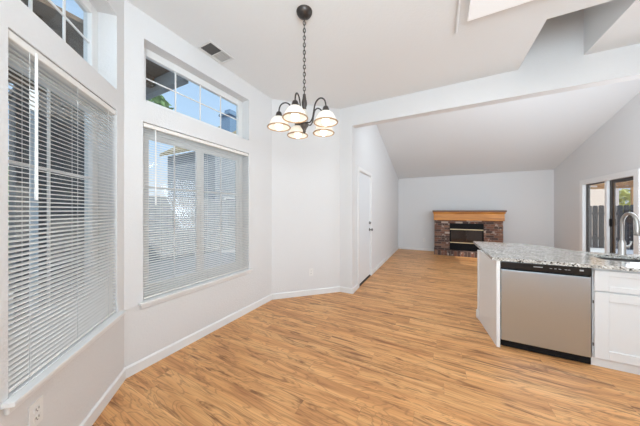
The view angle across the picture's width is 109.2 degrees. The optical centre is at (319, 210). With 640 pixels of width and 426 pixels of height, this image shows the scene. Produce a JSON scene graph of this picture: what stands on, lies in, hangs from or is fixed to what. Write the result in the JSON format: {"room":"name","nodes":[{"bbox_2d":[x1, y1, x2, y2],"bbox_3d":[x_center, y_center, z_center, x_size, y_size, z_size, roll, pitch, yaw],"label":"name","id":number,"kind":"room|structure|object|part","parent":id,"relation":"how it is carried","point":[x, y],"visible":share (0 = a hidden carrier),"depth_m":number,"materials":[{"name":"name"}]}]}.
{"room":"dining area","nodes":[
{"label":"dining area","id":0,"kind":"room"},
{"bbox_2d":[0,0,123,425],"bbox_3d":[-1.479,-0.176,1.270,0.160,3.052,1.120,0,0,-18],"label":"wall","id":1,"kind":"structure","parent":0,"point":[71,394],"depth_m":1.38,"materials":[{"name":"white paint"}]},
{"bbox_2d":[28,395,42,425],"bbox_3d":[-1.323,0.945,1.061,0.009,0.116,0.072,0,0,-18],"label":"wall outlet","id":2,"kind":"object","parent":1,"relation":"attached to","point":[35,411],"visible":1,"depth_m":1.06,"materials":[{"name":"white plastic"}]},
{"bbox_2d":[34,403,39,413],"bbox_3d":[-1.321,0.925,1.062,0.004,0.028,0.034,0,0,-18],"label":"receptacle","id":3,"kind":"object","parent":2,"relation":"attached to","point":[36,406],"depth_m":1.06,"materials":[{"name":"grey plastic"}]},
{"bbox_2d":[34,412,39,422],"bbox_3d":[-1.321,0.965,1.062,0.004,0.028,0.034,0,0,-18],"label":"receptacle","id":4,"kind":"object","parent":2,"relation":"attached to","point":[36,415],"depth_m":1.06,"materials":[{"name":"grey plastic"}]},
{"bbox_2d":[0,50,125,415],"bbox_3d":[-1.473,0.036,1.316,0.210,1.597,0.896,0,0,-18],"label":"window","id":5,"kind":"structure","parent":1,"relation":"in","point":[16,397],"depth_m":1.31,"materials":[{"name":"white plastic"}]},
{"bbox_3d":[-1.549,0.006,1.291,0.050,1.537,0.826,0,0,-18],"label":"frame","id":6,"kind":"part","parent":5,"relation":"part of","materials":[{"name":"white plastic"}]},
{"bbox_2d":[8,29,115,392],"bbox_3d":[-1.423,0.004,1.332,0.052,1.519,0.814,0,0,-18],"label":"blind","id":7,"kind":"object","parent":5,"relation":"attached to","point":[37,344],"visible":0.91,"depth_m":1.16,"materials":[{"name":"white plastic"}]},
{"bbox_3d":[-1.433,-0.739,1.328,0.030,0.034,0.814,0,0,-18],"label":"head rail","id":8,"kind":"part","parent":7,"relation":"part of","materials":[{"name":"white plastic"}]},
{"bbox_3d":[-1.432,0.755,1.329,0.026,0.016,0.814,0,0,-18],"label":"rail","id":9,"kind":"part","parent":7,"relation":"part of","materials":[{"name":"white"}]},
{"bbox_3d":[-1.432,0.015,1.329,0.027,1.495,0.620,0,0,-18],"label":"ladder cord","id":10,"kind":"part","parent":7,"relation":"part of","materials":[{"name":"white fabric"}]},
{"bbox_3d":[-1.449,0.804,1.323,0.160,0.061,0.896,0,0,-18],"label":"sill","id":11,"kind":"part","parent":5,"relation":"part of","materials":[{"name":"white paint"}]},
{"bbox_2d":[28,0,97,71],"bbox_3d":[-1.549,-1.199,1.291,0.050,0.562,0.826,0,0,-18],"label":"window","id":12,"kind":"structure","parent":1,"relation":"in","point":[90,14],"depth_m":1.62,"materials":[{"name":"white plastic"}]},
{"bbox_3d":[-1.549,-1.199,1.291,0.050,0.562,0.826,0,0,-18],"label":"frame","id":13,"kind":"part","parent":12,"relation":"part of","materials":[{"name":"white plastic"}]},
{"bbox_2d":[79,368,125,425],"bbox_3d":[-1.397,1.306,1.297,0.014,0.088,1.120,0,0,-18],"label":"baseboard","id":14,"kind":"structure","parent":1,"relation":"attached to","point":[92,416],"depth_m":1.55,"materials":[{"name":"white paint"}]},
{"bbox_2d":[124,0,271,367],"bbox_3d":[-1.226,-0.176,2.681,0.160,3.052,1.835,0,0,27],"label":"wall","id":15,"kind":"structure","parent":0,"point":[149,330],"depth_m":2.24,"materials":[{"name":"white paint"}]},
{"bbox_2d":[144,47,241,137],"bbox_3d":[-1.355,-1.210,2.562,0.050,0.540,1.226,0,0,27],"label":"window","id":16,"kind":"structure","parent":15,"relation":"in","point":[148,54],"depth_m":2.48,"materials":[{"name":"white plastic"}]},
{"bbox_2d":[138,127,252,308],"bbox_3d":[-1.285,0.035,2.522,0.210,1.600,1.304,0,0,27],"label":"window","id":17,"kind":"structure","parent":15,"relation":"in","point":[154,300],"depth_m":2.46,"materials":[{"name":"white plastic"}]},
{"bbox_3d":[-1.483,0.005,2.310,0.032,1.420,0.557,0,0,27],"label":"sash","id":18,"kind":"part","parent":17,"relation":"part of","materials":[{"name":"white plastic"}]},
{"bbox_2d":[143,123,247,298],"bbox_3d":[-1.238,0.002,2.498,0.052,1.522,1.222,0,0,27],"label":"blind","id":19,"kind":"object","parent":17,"relation":"attached to","point":[145,125],"visible":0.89,"depth_m":2.32,"materials":[{"name":"white plastic"}]},
{"bbox_3d":[-1.248,-0.742,2.502,0.030,0.034,1.222,0,0,27],"label":"head rail","id":20,"kind":"part","parent":19,"relation":"part of","materials":[{"name":"white plastic"}]},
{"bbox_3d":[-1.247,0.755,2.502,0.026,0.016,1.222,0,0,27],"label":"rail","id":21,"kind":"part","parent":19,"relation":"part of","materials":[{"name":"white plastic"}]},
{"bbox_3d":[-1.247,0.014,2.502,0.027,1.498,0.930,0,0,27],"label":"ladder cord","id":22,"kind":"part","parent":19,"relation":"part of","materials":[{"name":"white fabric"}]},
{"bbox_3d":[-1.263,0.804,2.510,0.160,0.061,1.304,0,0,27],"label":"sill","id":23,"kind":"part","parent":17,"relation":"part of","materials":[{"name":"white paint"}]},
{"bbox_3d":[-1.228,0.005,2.805,0.032,1.420,0.557,0,0,27],"label":"sash","id":24,"kind":"part","parent":17,"relation":"part of","materials":[{"name":"white plastic"}]},
{"bbox_2d":[125,294,271,377],"bbox_3d":[-1.149,1.306,2.641,0.014,0.088,1.835,0,0,27],"label":"baseboard","id":25,"kind":"structure","parent":15,"relation":"attached to","point":[134,368],"depth_m":2.29,"materials":[{"name":"white paint"}]},
{"bbox_2d":[272,99,339,293],"bbox_3d":[-0.225,-0.176,3.708,1.123,3.052,0.160,0,0,-18],"label":"wall","id":26,"kind":"structure","parent":0,"point":[305,172],"depth_m":3.62,"materials":[{"name":"white paint"}]},
{"bbox_2d":[272,286,339,299],"bbox_3d":[-0.199,1.306,3.625,1.123,0.088,0.014,0,0,-18],"label":"baseboard","id":27,"kind":"structure","parent":26,"relation":"attached to","point":[329,289],"depth_m":3.61,"materials":[{"name":"white paint"}]},
{"bbox_2d":[340,106,354,287],"bbox_3d":[0.449,-0.176,3.812,0.236,3.052,0.120,0,0,27],"label":"wall","id":28,"kind":"structure","parent":0,"point":[347,131],"depth_m":3.76,"materials":[{"name":"white paint"}]},
{"bbox_2d":[340,286,352,293],"bbox_3d":[0.433,1.306,3.744,0.230,0.088,0.014,0,0,27],"label":"baseboard","id":29,"kind":"structure","parent":28,"relation":"attached to","point":[342,289],"depth_m":3.73,"materials":[{"name":"white paint"}]},
{"bbox_2d":[92,249,639,425],"bbox_3d":[1.407,1.380,2.341,5.562,0.060,11.850,0,0,27],"label":"floor","id":30,"kind":"structure","parent":0,"point":[409,346],"depth_m":1.89,"materials":[{"name":"laminate"}]},
{"bbox_2d":[432,210,506,257],"bbox_3d":[4.443,0.669,6.902,1.840,1.362,0.660,0,0,27],"label":"fireplace","id":31,"kind":"object","parent":30,"relation":"on","point":[455,231],"visible":0.82,"depth_m":6.78,"materials":[{"name":"brick"}]},
{"bbox_3d":[4.199,0.762,6.893,0.393,0.375,0.008,0,0,27],"label":"glass door","id":32,"kind":"part","parent":31,"relation":"part of","materials":[{"name":"grey glass"}]},
{"bbox_3d":[4.428,0.788,6.907,0.860,0.813,0.266,0,0,27],"label":"firebox frame","id":33,"kind":"part","parent":31,"relation":"part of","materials":[{"name":"black metal"}]},
{"bbox_2d":[432,210,506,211],"bbox_3d":[4.461,0.011,6.938,1.840,0.047,0.580,0,0,27],"label":"mantel shelf","id":34,"kind":"object","parent":31,"relation":"attached to","point":[432,210],"depth_m":6.66,"materials":[{"name":"brown wood"}]},
{"bbox_3d":[4.550,0.762,6.712,0.393,0.375,0.008,0,0,27],"label":"glass door","id":35,"kind":"part","parent":31,"relation":"part of","materials":[{"name":"grey glass"}]},
{"bbox_2d":[476,250,499,346],"bbox_3d":[2.172,0.921,2.425,0.761,0.857,0.675,0,0,27],"label":"peninsula panel","id":36,"kind":"object","parent":30,"relation":"on","point":[488,270],"visible":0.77,"depth_m":2.45,"materials":[{"name":"white wood"}]},
{"bbox_3d":[1.992,0.922,2.844,0.034,0.856,0.070,0,0,27],"label":"corner post","id":37,"kind":"part","parent":36,"relation":"part of","materials":[{"name":"white paint"}]},
{"bbox_2d":[500,261,591,363],"bbox_3d":[2.209,0.923,2.373,0.632,0.853,0.579,0,0,27],"label":"dishwasher","id":38,"kind":"object","parent":30,"relation":"on","point":[545,309],"visible":0.91,"depth_m":2.11,"materials":[{"name":"silver metal"}]},
{"bbox_2d":[500,269,500,337],"bbox_3d":[2.216,0.893,2.388,0.632,0.793,0.546,0,0,27],"label":"tub","id":39,"kind":"object","parent":38,"relation":"in","point":[500,269],"depth_m":2.29,"materials":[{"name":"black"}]},
{"bbox_2d":[590,268,639,374],"bbox_3d":[2.966,0.922,2.113,0.938,0.856,0.805,0,0,27],"label":"base cabinet","id":40,"kind":"object","parent":30,"relation":"on","point":[615,294],"visible":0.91,"depth_m":1.91,"materials":[{"name":"white wood"}]},
{"bbox_2d":[473,241,639,271],"bbox_3d":[2.764,0.477,2.489,1.660,0.031,1.345,0,0,27],"label":"countertop","id":41,"kind":"structure","parent":40,"relation":"on","point":[511,252],"depth_m":2.31,"materials":[{"name":"stone"}]},
{"bbox_2d":[597,257,639,262],"bbox_3d":[3.045,0.578,2.145,0.705,0.168,0.460,0,0,27],"label":"sink","id":42,"kind":"object","parent":41,"relation":"in","point":[612,259],"visible":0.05,"depth_m":2.34,"materials":[{"name":"silver metal"}]},
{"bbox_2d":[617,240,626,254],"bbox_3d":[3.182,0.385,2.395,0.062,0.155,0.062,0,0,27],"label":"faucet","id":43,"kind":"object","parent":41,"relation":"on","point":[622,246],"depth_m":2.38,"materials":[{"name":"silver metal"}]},
{"bbox_2d":[617,212,639,254],"bbox_3d":[3.155,0.237,2.301,0.099,0.450,0.254,0,0,27],"label":"kitchen faucet","id":44,"kind":"object","parent":41,"relation":"on","point":[622,246],"visible":1,"depth_m":2.37,"materials":[{"name":"silver metal"}]},
{"bbox_3d":[3.136,0.167,2.306,0.030,0.310,0.230,0,0,27],"label":"spout","id":45,"kind":"part","parent":44,"relation":"part of","materials":[{"name":"silver metal"}]},
{"bbox_3d":[2.582,0.600,1.869,0.459,0.175,0.019,0,0,27],"label":"drawer","id":46,"kind":"part","parent":40,"relation":"part of","materials":[{"name":"white wood"}]},
{"bbox_3d":[2.582,0.983,1.869,0.459,0.570,0.019,0,0,27],"label":"cabinet door","id":47,"kind":"part","parent":40,"relation":"part of","materials":[{"name":"white wood"}]},
{"bbox_3d":[2.583,0.600,1.872,0.297,0.093,0.009,0,0,27],"label":"inset panel","id":48,"kind":"part","parent":40,"relation":"part of","materials":[{"name":"white wood"}]},
{"bbox_3d":[2.583,0.983,1.872,0.297,0.428,0.009,0,0,27],"label":"inset panel","id":49,"kind":"part","parent":40,"relation":"part of","materials":[{"name":"white wood"}]},
{"bbox_2d":[355,125,397,284],"bbox_3d":[1.654,-0.554,6.051,0.140,3.808,4.965,0,0,27],"label":"wall","id":50,"kind":"structure","parent":0,"point":[371,154],"depth_m":5.37,"materials":[{"name":"white paint"}]},
{"bbox_2d":[358,166,372,287],"bbox_3d":[0.844,0.286,4.379,0.188,2.127,0.944,0,0,27],"label":"door","id":51,"kind":"structure","parent":50,"relation":"in","point":[365,229],"depth_m":4.37,"materials":[{"name":"white paint"}]},
{"bbox_2d":[372,246,398,274],"bbox_3d":[1.947,1.306,6.454,0.014,0.088,3.740,0,0,27],"label":"baseboard","id":52,"kind":"structure","parent":50,"relation":"attached to","point":[381,263],"depth_m":5.80,"materials":[{"name":"white paint"}]},
{"bbox_2d":[126,0,639,108],"bbox_3d":[0.273,-1.752,0.134,5.562,0.100,6.688,0,0,27],"label":"ceiling","id":53,"kind":"structure","parent":0,"point":[358,52],"depth_m":2.26,"materials":[{"name":"white paint"}]},
{"bbox_2d":[198,40,233,63],"bbox_3d":[-1.113,-1.699,2.450,0.196,0.010,0.306,0,0,27],"label":"ceiling vent","id":54,"kind":"object","parent":53,"relation":"in","point":[210,48],"visible":1,"depth_m":2.44,"materials":[{"name":"white metal"}]},
{"bbox_2d":[267,5,337,138],"bbox_3d":[-0.124,-1.181,1.932,0.599,1.042,0.606,0,0,27],"label":"chandelier","id":55,"kind":"object","parent":53,"relation":"hanging from","point":[325,119],"visible":1,"depth_m":1.91,"materials":[{"name":"white glass"}]},
{"bbox_3d":[-0.348,-0.753,1.933,0.188,0.091,0.188,0,0,27],"label":"lamp shade","id":56,"kind":"part","parent":55,"relation":"part of","materials":[{"name":"white glass"}]},
{"bbox_3d":[-0.348,-0.738,1.933,0.066,0.108,0.066,0,0,27],"label":"bulb","id":57,"kind":"part","parent":55,"relation":"part of","materials":[{"name":"white glass"}]},
{"bbox_3d":[-0.257,-0.832,1.938,0.195,0.188,0.012,0,0,-3],"label":"arm","id":58,"kind":"part","parent":55,"relation":"part of","materials":[{"name":"brown metal"}]},
{"bbox_3d":[-0.189,-0.738,1.737,0.066,0.108,0.066,0,0,27],"label":"bulb","id":59,"kind":"part","parent":55,"relation":"part of","materials":[{"name":"white glass"}]},
{"bbox_3d":[-0.189,-0.753,1.737,0.188,0.091,0.188,0,0,27],"label":"lamp shade","id":60,"kind":"part","parent":55,"relation":"part of","materials":[{"name":"white glass"}]},
{"bbox_3d":[-0.166,-0.832,1.825,0.012,0.188,0.195,0,0,15],"label":"arm","id":61,"kind":"part","parent":55,"relation":"part of","materials":[{"name":"brown metal"}]},
{"bbox_3d":[-0.211,-0.753,2.145,0.188,0.091,0.188,0,0,27],"label":"lamp shade","id":62,"kind":"part","parent":55,"relation":"part of","materials":[{"name":"white glass"}]},
{"bbox_3d":[-0.211,-0.738,2.145,0.066,0.108,0.066,0,0,27],"label":"bulb","id":63,"kind":"part","parent":55,"relation":"part of","materials":[{"name":"white glass"}]},
{"bbox_3d":[-0.134,-1.323,1.944,0.021,0.668,0.021,0,0,37],"label":"chain","id":64,"kind":"part","parent":55,"relation":"part of","materials":[{"name":"brown metal"}]},
{"bbox_3d":[-0.030,-0.832,1.877,0.195,0.188,0.012,0,0,33],"label":"arm","id":65,"kind":"part","parent":55,"relation":"part of","materials":[{"name":"brown metal"}]},
{"bbox_3d":[0.033,-0.753,2.080,0.188,0.091,0.188,0,0,27],"label":"lamp shade","id":66,"kind":"part","parent":55,"relation":"part of","materials":[{"name":"white glass"}]},
{"bbox_3d":[0.033,-0.738,2.080,0.066,0.108,0.066,0,0,27],"label":"bulb","id":67,"kind":"part","parent":55,"relation":"part of","materials":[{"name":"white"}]},
{"bbox_3d":[0.046,-0.753,1.827,0.188,0.091,0.188,0,0,27],"label":"lamp shade","id":68,"kind":"part","parent":55,"relation":"part of","materials":[{"name":"white glass"}]},
{"bbox_3d":[0.046,-0.738,1.827,0.066,0.108,0.066,0,0,27],"label":"bulb","id":69,"kind":"part","parent":55,"relation":"part of","materials":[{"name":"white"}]},
{"bbox_2d":[455,0,460,33],"bbox_3d":[0.924,-1.692,1.444,0.018,0.020,1.614,0,0,27],"label":"trim","id":70,"kind":"structure","parent":53,"relation":"attached to","point":[459,1],"depth_m":1.97,"materials":[{"name":"white paint"}]},
{"bbox_2d":[467,0,532,20],"bbox_3d":[1.659,-1.675,1.380,1.220,0.054,0.732,0,0,27],"label":"ceiling light","id":71,"kind":"object","parent":53,"relation":"attached to","point":[477,8],"visible":1,"depth_m":1.83,"materials":[{"name":"white paint"}]},
{"bbox_2d":[398,169,553,247],"bbox_3d":[4.641,0.050,7.239,4.368,2.600,0.120,0,0,27],"label":"wall","id":72,"kind":"structure","parent":0,"point":[527,197],"depth_m":6.94,"materials":[{"name":"white paint"}]},
{"bbox_2d":[399,246,433,250],"bbox_3d":[3.298,1.306,7.854,1.136,0.088,0.014,0,0,27],"label":"baseboard","id":73,"kind":"structure","parent":72,"relation":"attached to","point":[400,247],"depth_m":7.83,"materials":[{"name":"white paint"}]},
{"bbox_2d":[352,9,639,127],"bbox_3d":[2.270,-2.069,2.884,4.324,1.362,0.130,0,0,27],"label":"ceiling beam","id":74,"kind":"structure","parent":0,"point":[556,61],"depth_m":2.66,"materials":[{"name":"white paint"}]},
{"bbox_2d":[376,79,639,178],"bbox_3d":[3.537,-1.791,5.090,4.368,1.368,4.952,0,0,27],"label":"ceiling","id":75,"kind":"structure","parent":0,"point":[540,132],"depth_m":5.08,"materials":[{"name":"white paint"}]},
{"bbox_2d":[554,92,639,250],"bbox_3d":[3.870,-0.569,1.170,0.090,3.837,11.620,0,0,27],"label":"wall","id":76,"kind":"structure","parent":0,"point":[614,147],"depth_m":4.74,"materials":[{"name":"white paint"}]},
{"bbox_2d":[580,168,639,254],"bbox_3d":[5.494,0.338,4.332,0.114,2.025,1.690,0,0,27],"label":"door","id":77,"kind":"structure","parent":76,"relation":"in","point":[610,180],"depth_m":4.31,"materials":[{"name":"white paint"}]},
{"bbox_3d":[5.701,0.367,4.670,0.045,1.885,0.780,0,0,27],"label":"fixed panel frame","id":78,"kind":"part","parent":77,"relation":"part of","materials":[{"name":"brown metal"}]},
{"bbox_3d":[5.343,0.367,3.986,0.025,1.885,0.695,0,0,27],"label":"screen frame","id":79,"kind":"part","parent":77,"relation":"part of","materials":[{"name":"brown metal"}]},
{"bbox_2d":[584,0,624,44],"bbox_3d":[2.442,-2.201,2.235,0.660,0.798,0.868,0,0,27],"label":"ceiling","id":80,"kind":"structure","parent":0,"point":[595,16],"depth_m":2.29,"materials":[{"name":"white paint"}]},
{"label":"outside","id":81,"kind":"structure","parent":0,"visible":0},
{"bbox_2d":[590,247,632,253],"bbox_3d":[13.914,1.400,6.339,13.048,0.060,36.000,0,0,27],"label":"ground","id":82,"kind":"structure","parent":81,"point":[602,250],"depth_m":7.84,"materials":[{"name":"concrete"}]},
{"bbox_2d":[590,185,618,205],"bbox_3d":[12.429,-0.880,14.716,7.450,4.500,6.260,0,0,27],"label":"neighbor house","id":83,"kind":"structure","parent":82,"relation":"on","point":[597,196],"depth_m":10.90,"materials":[{"name":"beige paint"}]},
{"bbox_2d":[590,205,632,249],"bbox_3d":[11.103,0.569,7.818,5.800,1.561,0.060,0,0,27],"label":"wooden fence","id":84,"kind":"object","parent":82,"relation":"on","point":[597,213],"visible":0.29,"depth_m":8.22,"materials":[{"name":"grey wood"}]},
{"bbox_2d":[590,180,632,204],"bbox_3d":[11.659,0.125,8.736,1.250,2.490,1.600,0,0,27],"label":"patio cover","id":85,"kind":"object","parent":82,"relation":"on","point":[627,184],"visible":0.4,"depth_m":9.07,"materials":[{"name":"beige wood"}]},
{"bbox_3d":[12.468,0.230,9.051,0.100,2.280,0.100,0,0,27],"label":"post","id":86,"kind":"part","parent":85,"relation":"part of","materials":[{"name":"beige wood"}]},
{"bbox_2d":[619,189,629,205],"bbox_3d":[16.334,0.078,12.073,2.069,2.635,2.008,0,0,27],"label":"tree","id":87,"kind":"object","parent":82,"relation":"on","point":[624,195],"visible":0.12,"depth_m":11.90,"materials":[{"name":"green plant"}]},
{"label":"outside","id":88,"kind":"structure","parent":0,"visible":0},
{"bbox_2d":[8,248,234,335],"bbox_3d":[-9.320,1.400,10.414,21.900,0.060,30.000,0,0,27],"label":"ground","id":89,"kind":"structure","parent":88,"point":[230,248],"depth_m":5.80,"materials":[{"name":"grey concrete"}]},
{"bbox_2d":[8,152,8,270],"bbox_3d":[-6.870,0.061,4.836,1.906,2.751,1.876,0,0,27],"label":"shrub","id":90,"kind":"object","parent":89,"relation":"on","point":[8,152],"visible":0.02,"depth_m":4.80,"materials":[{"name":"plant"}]},
{"bbox_2d":[8,88,83,310],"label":"window","id":91,"kind":"structure","parent":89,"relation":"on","point":[42,152],"depth_m":3.39,"materials":[{"name":"clear glass"}]},
{"bbox_2d":[8,0,187,323],"bbox_3d":[-2.941,-0.170,2.153,2.100,3.080,2.140,0,0,27],"label":"porch cover","id":92,"kind":"object","parent":89,"relation":"on","point":[43,9],"visible":0.24,"depth_m":2.72,"materials":[{"name":"grey"}]},
{"bbox_3d":[-3.636,-0.080,2.769,0.100,2.900,0.100,0,0,27],"label":"porch post","id":93,"kind":"part","parent":92,"relation":"part of","materials":[{"name":"white wood"}]},
{"bbox_2d":[148,95,173,109],"bbox_3d":[-5.063,-1.243,6.355,1.682,5.268,1.601,0,0,27],"label":"tree","id":94,"kind":"object","parent":89,"relation":"on","point":[160,100],"visible":0.08,"depth_m":6.44,"materials":[{"name":"green plant"}]},
{"bbox_2d":[149,196,234,262],"bbox_3d":[-3.408,0.469,7.828,0.060,1.761,6.208,0,0,27],"label":"fence","id":95,"kind":"object","parent":89,"relation":"on","point":[211,205],"visible":0.23,"depth_m":6.67,"materials":[{"name":"grey wood"}]},
{"bbox_2d":[160,109,235,199],"bbox_3d":[-4.981,-2.180,14.479,4.300,7.100,7.400,0,0,27],"label":"house","id":96,"kind":"structure","parent":89,"relation":"on","point":[227,123],"depth_m":11.38,"materials":[{"name":"grey"}]}
]}

